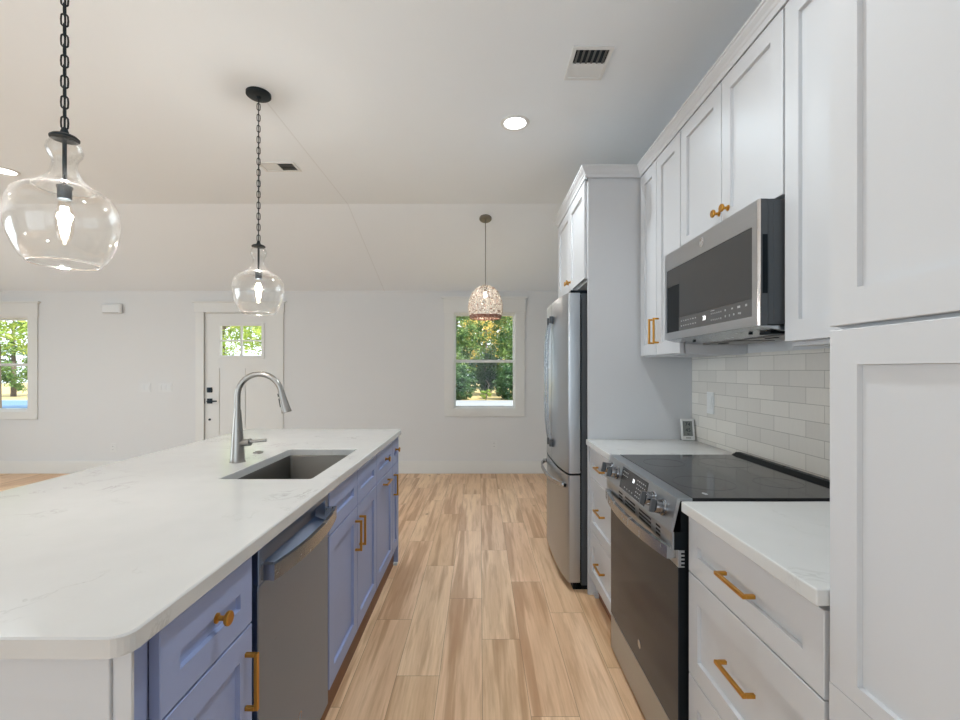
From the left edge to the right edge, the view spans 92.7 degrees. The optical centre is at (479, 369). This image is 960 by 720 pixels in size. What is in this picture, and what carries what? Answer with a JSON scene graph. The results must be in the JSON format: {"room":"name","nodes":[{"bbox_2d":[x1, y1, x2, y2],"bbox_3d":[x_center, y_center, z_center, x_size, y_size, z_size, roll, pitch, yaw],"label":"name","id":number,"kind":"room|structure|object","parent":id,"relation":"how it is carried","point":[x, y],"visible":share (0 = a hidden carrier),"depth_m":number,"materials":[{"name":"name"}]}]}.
{"room":"kitchen","nodes":[
{"label":"kitchen","id":0,"kind":"room"},
{"bbox_2d":[0,291,557,460],"bbox_3d":[-3.158,0.068,6.075,9.285,2.575,0.150,0,0,0],"label":"wall","id":1,"kind":"structure","parent":0,"point":[353,359],"depth_m":6.00,"materials":[{"name":"paint"}]},
{"bbox_2d":[0,301,40,418],"bbox_3d":[-6.312,-0.126,6.049,1.121,1.542,0.182,0,0,0],"label":"window","id":2,"kind":"structure","parent":1,"relation":"in","point":[28,311],"depth_m":5.98,"materials":[{"name":"paint"}]},
{"bbox_2d":[0,461,118,473],"bbox_3d":[-5.668,1.272,5.992,3.865,0.165,0.016,0,0,0],"label":"baseboard","id":3,"kind":"structure","parent":1,"relation":"attached to","point":[6,467],"depth_m":5.98,"materials":[{"name":"paint"}]},
{"bbox_2d":[101,304,122,313],"bbox_3d":[-4.800,-0.800,5.975,0.256,0.128,0.050,0,0,0],"label":"door chime","id":4,"kind":"object","parent":1,"relation":"attached to","point":[105,308],"visible":1,"depth_m":5.95,"materials":[{"name":"white plastic"}]},
{"bbox_2d":[140,383,150,391],"bbox_3d":[-4.378,0.231,5.995,0.135,0.118,0.010,0,0,0],"label":"light switch","id":5,"kind":"object","parent":1,"relation":"attached to","point":[144,387],"visible":1,"depth_m":5.99,"materials":[{"name":"white plastic"}]},
{"bbox_2d":[158,383,171,391],"bbox_3d":[-4.121,0.231,5.995,0.182,0.118,0.010,0,0,0],"label":"light switch","id":6,"kind":"object","parent":1,"relation":"attached to","point":[162,387],"visible":1,"depth_m":5.99,"materials":[{"name":"white plastic"}]},
{"bbox_2d":[191,301,286,441],"bbox_3d":[-3.144,0.227,6.046,1.225,2.256,0.188,0,0,0],"label":"door","id":7,"kind":"structure","parent":1,"relation":"in","point":[217,375],"depth_m":6.01,"materials":[{"name":"paint"}]},
{"bbox_2d":[398,461,546,473],"bbox_3d":[-0.637,1.272,5.992,3.845,0.165,0.016,0,0,0],"label":"baseboard","id":8,"kind":"structure","parent":1,"relation":"attached to","point":[404,467],"depth_m":5.98,"materials":[{"name":"paint"}]},
{"bbox_2d":[441,297,526,416],"bbox_3d":[0.058,-0.174,6.049,1.120,1.564,0.182,0,0,0],"label":"window","id":9,"kind":"structure","parent":1,"relation":"in","point":[453,307],"depth_m":5.98,"materials":[{"name":"paint"}]},
{"bbox_2d":[0,474,645,719],"bbox_3d":[-3.158,1.415,1.400,9.285,0.120,9.600,0,0,0],"label":"floor","id":10,"kind":"structure","parent":0,"point":[476,617],"depth_m":2.46,"materials":[{"name":"brown wood"}]},
{"bbox_2d":[0,651,133,719],"bbox_3d":[-0.933,0.902,0.744,0.734,0.905,0.012,0,0,0],"label":"island end panel","id":11,"kind":"object","parent":10,"relation":"on","point":[30,689],"visible":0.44,"depth_m":0.74,"materials":[{"name":"white paint"}]},
{"bbox_2d":[134,556,258,719],"bbox_3d":[-0.870,0.903,0.952,0.661,0.903,0.400,0,0,0],"label":"base cabinet","id":12,"kind":"object","parent":10,"relation":"on","point":[198,666],"visible":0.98,"depth_m":0.96,"materials":[{"name":"blue paint"}]},
{"bbox_2d":[250,494,336,719],"bbox_3d":[-0.856,0.906,1.444,0.688,0.897,0.577,0,0,0],"label":"dishwasher","id":13,"kind":"object","parent":10,"relation":"on","point":[289,622],"visible":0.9,"depth_m":1.40,"materials":[{"name":"grey metal"}]},
{"bbox_2d":[320,455,376,719],"bbox_3d":[-0.870,0.903,2.134,0.661,0.903,0.797,0,0,0],"label":"base cabinet","id":14,"kind":"object","parent":10,"relation":"on","point":[352,538],"visible":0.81,"depth_m":2.05,"materials":[{"name":"blue paint"}]},
{"bbox_2d":[371,442,392,613],"bbox_3d":[-0.870,0.903,2.761,0.661,0.903,0.454,0,0,0],"label":"base cabinet","id":15,"kind":"object","parent":10,"relation":"on","point":[384,457],"visible":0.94,"depth_m":2.76,"materials":[{"name":"blue paint"}]},
{"bbox_2d":[388,437,400,575],"bbox_3d":[-0.870,0.903,3.090,0.661,0.903,0.200,0,0,0],"label":"base cabinet","id":16,"kind":"object","parent":10,"relation":"on","point":[395,482],"visible":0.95,"depth_m":3.10,"materials":[{"name":"blue paint"}]},
{"bbox_2d":[0,429,400,658],"bbox_3d":[-1.098,0.432,1.973,1.094,0.033,2.524,0,0,0],"label":"countertop","id":17,"kind":"structure","parent":16,"relation":"on","point":[96,562],"depth_m":1.17,"materials":[{"name":"white stone"}]},
{"bbox_2d":[229,371,291,462],"bbox_3d":[-0.995,0.211,2.078,0.278,0.411,0.068,0,0,0],"label":"faucet","id":18,"kind":"object","parent":17,"relation":"on","point":[237,452],"visible":1,"depth_m":2.06,"materials":[{"name":"metal"}]},
{"bbox_2d":[238,455,347,478],"bbox_3d":[-0.823,0.554,2.080,0.378,0.208,0.688,0,0,0],"label":"sink","id":19,"kind":"object","parent":17,"relation":"in","point":[292,466],"visible":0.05,"depth_m":2.41,"materials":[{"name":"metal"}]},
{"bbox_2d":[394,545,397,561],"bbox_3d":[-0.886,0.894,3.202,0.628,0.885,0.020,0,0,0],"label":"panel","id":20,"kind":"object","parent":10,"relation":"on","point":[396,550],"visible":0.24,"depth_m":3.19,"materials":[{"name":"blue paint"}]},
{"bbox_2d":[541,290,586,588],"bbox_3d":[0.855,0.431,3.252,0.801,1.847,0.905,0,0,0],"label":"refrigerator","id":21,"kind":"object","parent":10,"relation":"on","point":[565,347],"visible":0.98,"depth_m":2.82,"materials":[{"name":"grey metal"}]},
{"bbox_2d":[590,448,610,620],"bbox_3d":[0.956,0.902,2.489,0.655,0.905,0.534,0,0,0],"label":"base cabinet","id":22,"kind":"object","parent":10,"relation":"on","point":[600,510],"visible":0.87,"depth_m":2.53,"materials":[{"name":"white paint"}]},
{"bbox_2d":[586,439,732,459],"bbox_3d":[0.957,0.432,2.488,0.638,0.033,0.540,0,0,0],"label":"countertop","id":23,"kind":"structure","parent":22,"relation":"on","point":[604,447],"depth_m":2.46,"materials":[{"name":"white stone"}]},
{"bbox_2d":[680,419,694,440],"bbox_3d":[1.230,0.353,2.716,0.074,0.126,0.045,0,0,9],"label":"thermometer","id":24,"kind":"object","parent":23,"relation":"on","point":[687,425],"visible":1,"depth_m":2.71,"materials":[{"name":"white plastic"}]},
{"bbox_2d":[587,178,691,594],"bbox_3d":[0.968,0.100,2.771,0.631,2.510,0.022,0,0,0],"label":"panel","id":25,"kind":"object","parent":10,"relation":"on","point":[631,395],"visible":0.56,"depth_m":2.76,"materials":[{"name":"white paint"}]},
{"bbox_2d":[601,452,829,719],"bbox_3d":[0.920,0.875,1.837,0.705,0.960,0.756,0,0,0],"label":"range","id":26,"kind":"object","parent":10,"relation":"on","point":[645,494],"visible":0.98,"depth_m":1.68,"materials":[{"name":"black metal"}]},
{"bbox_2d":[621,455,829,500],"bbox_3d":[0.975,0.416,1.837,0.596,0.016,0.756,0,0,0],"label":"glass cooktop","id":27,"kind":"object","parent":26,"relation":"in","point":[695,477],"depth_m":1.72,"materials":[{"name":"black glass"}]},
{"bbox_2d":[689,517,829,719],"bbox_3d":[0.956,0.902,1.164,0.655,0.905,0.576,0,0,0],"label":"base cabinet","id":28,"kind":"object","parent":10,"relation":"on","point":[759,649],"visible":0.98,"depth_m":1.13,"materials":[{"name":"white paint"}]},
{"bbox_2d":[681,501,829,605],"bbox_3d":[0.957,0.432,1.161,0.638,0.033,0.584,0,0,0],"label":"countertop","id":29,"kind":"structure","parent":28,"relation":"on","point":[790,540],"depth_m":1.17,"materials":[{"name":"white stone"}]},
{"bbox_2d":[829,0,959,719],"bbox_3d":[0.972,0.069,0.553,0.623,2.572,0.626,0,0,0],"label":"pantry cabinet","id":30,"kind":"object","parent":10,"relation":"on","point":[895,64],"visible":1,"depth_m":0.73,"materials":[{"name":"white paint"}]},
{"bbox_2d":[0,0,761,290],"bbox_3d":[-3.158,-1.368,1.400,9.285,0.805,9.600,0,0,0],"label":"ceiling","id":31,"kind":"structure","parent":0,"point":[390,113],"depth_m":2.95,"materials":[{"name":"paint"}]},
{"bbox_2d":[0,167,20,175],"bbox_3d":[-3.750,-1.567,3.613,0.184,0.007,0.184,0,0,0],"label":"recessed light","id":32,"kind":"object","parent":31,"relation":"in","point":[5,171],"visible":1,"depth_m":3.63,"materials":[{"name":"white plastic"}]},
{"bbox_2d":[0,0,121,270],"bbox_3d":[-1.257,-0.944,1.386,0.272,1.252,0.272,0,0,0],"label":"pendant light","id":33,"kind":"object","parent":31,"relation":"hanging from","point":[64,191],"visible":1,"depth_m":1.38,"materials":[{"name":"clear glass"}]},
{"bbox_2d":[231,86,284,315],"bbox_3d":[-1.257,-0.944,2.600,0.272,1.252,0.272,0,0,0],"label":"pendant light","id":34,"kind":"object","parent":31,"relation":"hanging from","point":[260,95],"visible":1,"depth_m":2.59,"materials":[{"name":"black metal"}]},
{"bbox_2d":[256,162,301,171],"bbox_3d":[-1.547,-1.567,3.533,0.281,0.007,0.160,0,0,0],"label":"ceiling vent","id":35,"kind":"object","parent":31,"relation":"in","point":[267,166],"visible":0.98,"depth_m":3.53,"materials":[{"name":"white plastic"}]},
{"bbox_2d":[468,214,502,320],"bbox_3d":[0.055,-1.013,4.535,0.349,1.018,0.351,0,0,15],"label":"pendant","id":36,"kind":"object","parent":31,"relation":"hanging from","point":[485,218],"visible":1,"depth_m":4.47,"materials":[{"name":"grey metal"}]},
{"bbox_2d":[501,115,529,130],"bbox_3d":[0.223,-1.567,2.910,0.184,0.007,0.184,0,0,0],"label":"recessed light","id":37,"kind":"object","parent":31,"relation":"in","point":[512,122],"visible":1,"depth_m":2.90,"materials":[{"name":"white plastic"}]},
{"bbox_2d":[564,46,614,79],"bbox_3d":[0.553,-1.567,2.345,0.200,0.007,0.252,0,0,0],"label":"ceiling vent","id":38,"kind":"object","parent":31,"relation":"in","point":[585,62],"visible":1,"depth_m":2.34,"materials":[{"name":"white plastic"}]},
{"bbox_2d":[692,341,829,479],"bbox_3d":[1.356,-0.158,1.400,0.158,3.025,9.200,0,0,0],"label":"wall","id":39,"kind":"structure","parent":0,"point":[774,407],"depth_m":2.01,"materials":[{"name":"grey tile"}]},
{"bbox_2d":[558,173,644,297],"bbox_3d":[0.943,-0.880,3.251,0.680,0.673,0.929,0,0,0],"label":"upper cabinet","id":40,"kind":"object","parent":39,"relation":"attached to","point":[572,232],"visible":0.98,"depth_m":3.13,"materials":[{"name":"white paint"}]},
{"bbox_2d":[554,0,788,227],"bbox_3d":[0.942,-1.185,1.975,0.676,0.066,3.550,0,0,0],"label":"crown molding","id":41,"kind":"structure","parent":40,"relation":"attached to","point":[766,10],"depth_m":2.04,"materials":[{"name":"white paint"}]},
{"bbox_2d":[641,124,746,356],"bbox_3d":[1.105,-0.646,2.470,0.355,1.142,0.543,0,0,0],"label":"upper cabinet","id":42,"kind":"object","parent":39,"relation":"attached to","point":[661,182],"visible":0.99,"depth_m":2.45,"materials":[{"name":"white paint"}]},
{"bbox_2d":[707,392,713,413],"bbox_3d":[1.272,0.182,2.530,0.009,0.120,0.074,0,0,0],"label":"wall outlet","id":43,"kind":"object","parent":39,"relation":"attached to","point":[710,395],"visible":1,"depth_m":2.52,"materials":[{"name":"white plastic"}]},
{"bbox_2d":[708,397,711,408],"bbox_3d":[1.269,0.182,2.530,0.004,0.068,0.034,0,0,0],"label":"socket","id":44,"kind":"object","parent":43,"relation":"attached to","point":[709,398],"depth_m":2.52,"materials":[{"name":"white plastic"}]},
{"bbox_2d":[681,1,788,245],"bbox_3d":[1.106,-0.887,1.822,0.354,0.659,0.744,0,0,0],"label":"upper cabinet","id":45,"kind":"object","parent":39,"relation":"attached to","point":[733,145],"visible":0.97,"depth_m":1.71,"materials":[{"name":"white paint"}]},
{"bbox_2d":[665,198,784,344],"bbox_3d":[1.078,-0.329,1.822,0.390,0.430,0.741,0,0,0],"label":"microwave","id":46,"kind":"object","parent":45,"relation":"attached to","point":[725,285],"visible":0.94,"depth_m":1.63,"materials":[{"name":"grey metal"}]},
{"bbox_2d":[785,0,839,345],"bbox_3d":[1.121,-0.646,1.158,0.323,1.142,0.576,0,0,0],"label":"upper cabinet","id":47,"kind":"object","parent":39,"relation":"attached to","point":[807,22],"visible":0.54,"depth_m":1.36,"materials":[{"name":"white paint"}]},
{"label":"outside","id":48,"kind":"structure","parent":0,"visible":0},
{"bbox_2d":[2,383,511,399],"bbox_3d":[-10.000,1.590,33.200,70.000,0.680,53.600,0,0,0],"label":"ground","id":49,"kind":"structure","parent":48,"point":[5,390],"depth_m":22.45,"materials":[{"name":"green plant"}]},
{"bbox_2d":[0,321,26,407],"bbox_3d":[-12.621,-1.167,11.825,4.446,5.061,4.519,0,0,-36],"label":"tree","id":50,"kind":"object","parent":49,"relation":"on","point":[22,328],"visible":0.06,"depth_m":12.04,"materials":[{"name":"green plant"}]},
{"bbox_2d":[1,321,26,396],"bbox_3d":[-21.949,-0.682,21.500,2.749,3.866,2.878,0,0,27],"label":"tree","id":51,"kind":"object","parent":49,"relation":"on","point":[8,373],"visible":0.59,"depth_m":21.25,"materials":[{"name":"green plant"}]},
{"bbox_2d":[222,326,260,354],"bbox_3d":[-7.630,-1.737,13.446,5.113,5.981,5.287,0,0,0],"label":"tree","id":52,"kind":"object","parent":49,"relation":"on","point":[256,330],"visible":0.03,"depth_m":12.98,"materials":[{"name":"green plant"}]},
{"bbox_2d":[456,352,477,399],"bbox_3d":[-0.916,0.368,19.419,1.704,2.289,1.813,0,0,43],"label":"shrub","id":53,"kind":"object","parent":49,"relation":"on","point":[464,381],"visible":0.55,"depth_m":19.07,"materials":[{"name":"green plant"}]},
{"bbox_2d":[456,316,492,374],"bbox_3d":[-1.226,-1.969,21.549,3.501,6.445,3.440,0,0,28],"label":"tree","id":54,"kind":"object","parent":49,"relation":"on","point":[465,343],"visible":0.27,"depth_m":21.15,"materials":[{"name":"green plant"}]},
{"bbox_2d":[456,318,512,387],"bbox_3d":[0.243,-2.263,31.410,7.028,7.696,6.969,0,0,-8],"label":"tree","id":55,"kind":"object","parent":49,"relation":"on","point":[460,318],"visible":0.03,"depth_m":30.35,"materials":[{"name":"green plant"}]},
{"bbox_2d":[468,349,501,393],"bbox_3d":[0.314,0.026,24.031,1.944,2.451,1.914,0,0,37],"label":"shrub","id":56,"kind":"object","parent":49,"relation":"on","point":[484,374],"visible":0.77,"depth_m":23.57,"materials":[{"name":"green plant"}]},
{"bbox_2d":[458,316,512,365],"bbox_3d":[0.414,-2.429,25.929,3.866,7.362,3.772,0,0,0],"label":"tree","id":57,"kind":"object","parent":49,"relation":"on","point":[476,321],"visible":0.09,"depth_m":25.67,"materials":[{"name":"green plant"}]},
{"bbox_2d":[480,382,491,399],"bbox_3d":[0.247,0.837,18.899,0.532,0.834,0.382,0,0,0],"label":"shrub","id":58,"kind":"object","parent":49,"relation":"on","point":[488,389],"visible":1,"depth_m":18.89,"materials":[{"name":"green plant"}]},
{"bbox_2d":[487,316,512,379],"bbox_3d":[1.921,-1.969,21.853,3.385,6.447,3.411,0,0,-22],"label":"tree","id":59,"kind":"object","parent":49,"relation":"on","point":[504,352],"visible":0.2,"depth_m":21.39,"materials":[{"name":"green plant"}]},
{"bbox_2d":[492,363,512,399],"bbox_3d":[1.417,0.386,19.367,1.835,2.318,1.612,0,0,0],"label":"shrub","id":60,"kind":"object","parent":49,"relation":"on","point":[501,385],"visible":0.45,"depth_m":19.16,"materials":[{"name":"green plant"}]},
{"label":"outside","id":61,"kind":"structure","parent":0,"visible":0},
{"bbox_2d":[456,400,512,405],"bbox_3d":[1.502,1.240,16.600,8.995,0.019,4.000,0,0,0],"label":"path","id":62,"kind":"structure","parent":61,"point":[458,402],"depth_m":17.08,"materials":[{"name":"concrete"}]},
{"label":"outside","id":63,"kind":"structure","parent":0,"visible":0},
{"bbox_2d":[2,400,26,407],"bbox_3d":[-24.000,1.240,16.650,42.000,0.019,4.100,0,0,0],"label":"road","id":64,"kind":"structure","parent":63,"point":[5,403],"depth_m":16.57,"materials":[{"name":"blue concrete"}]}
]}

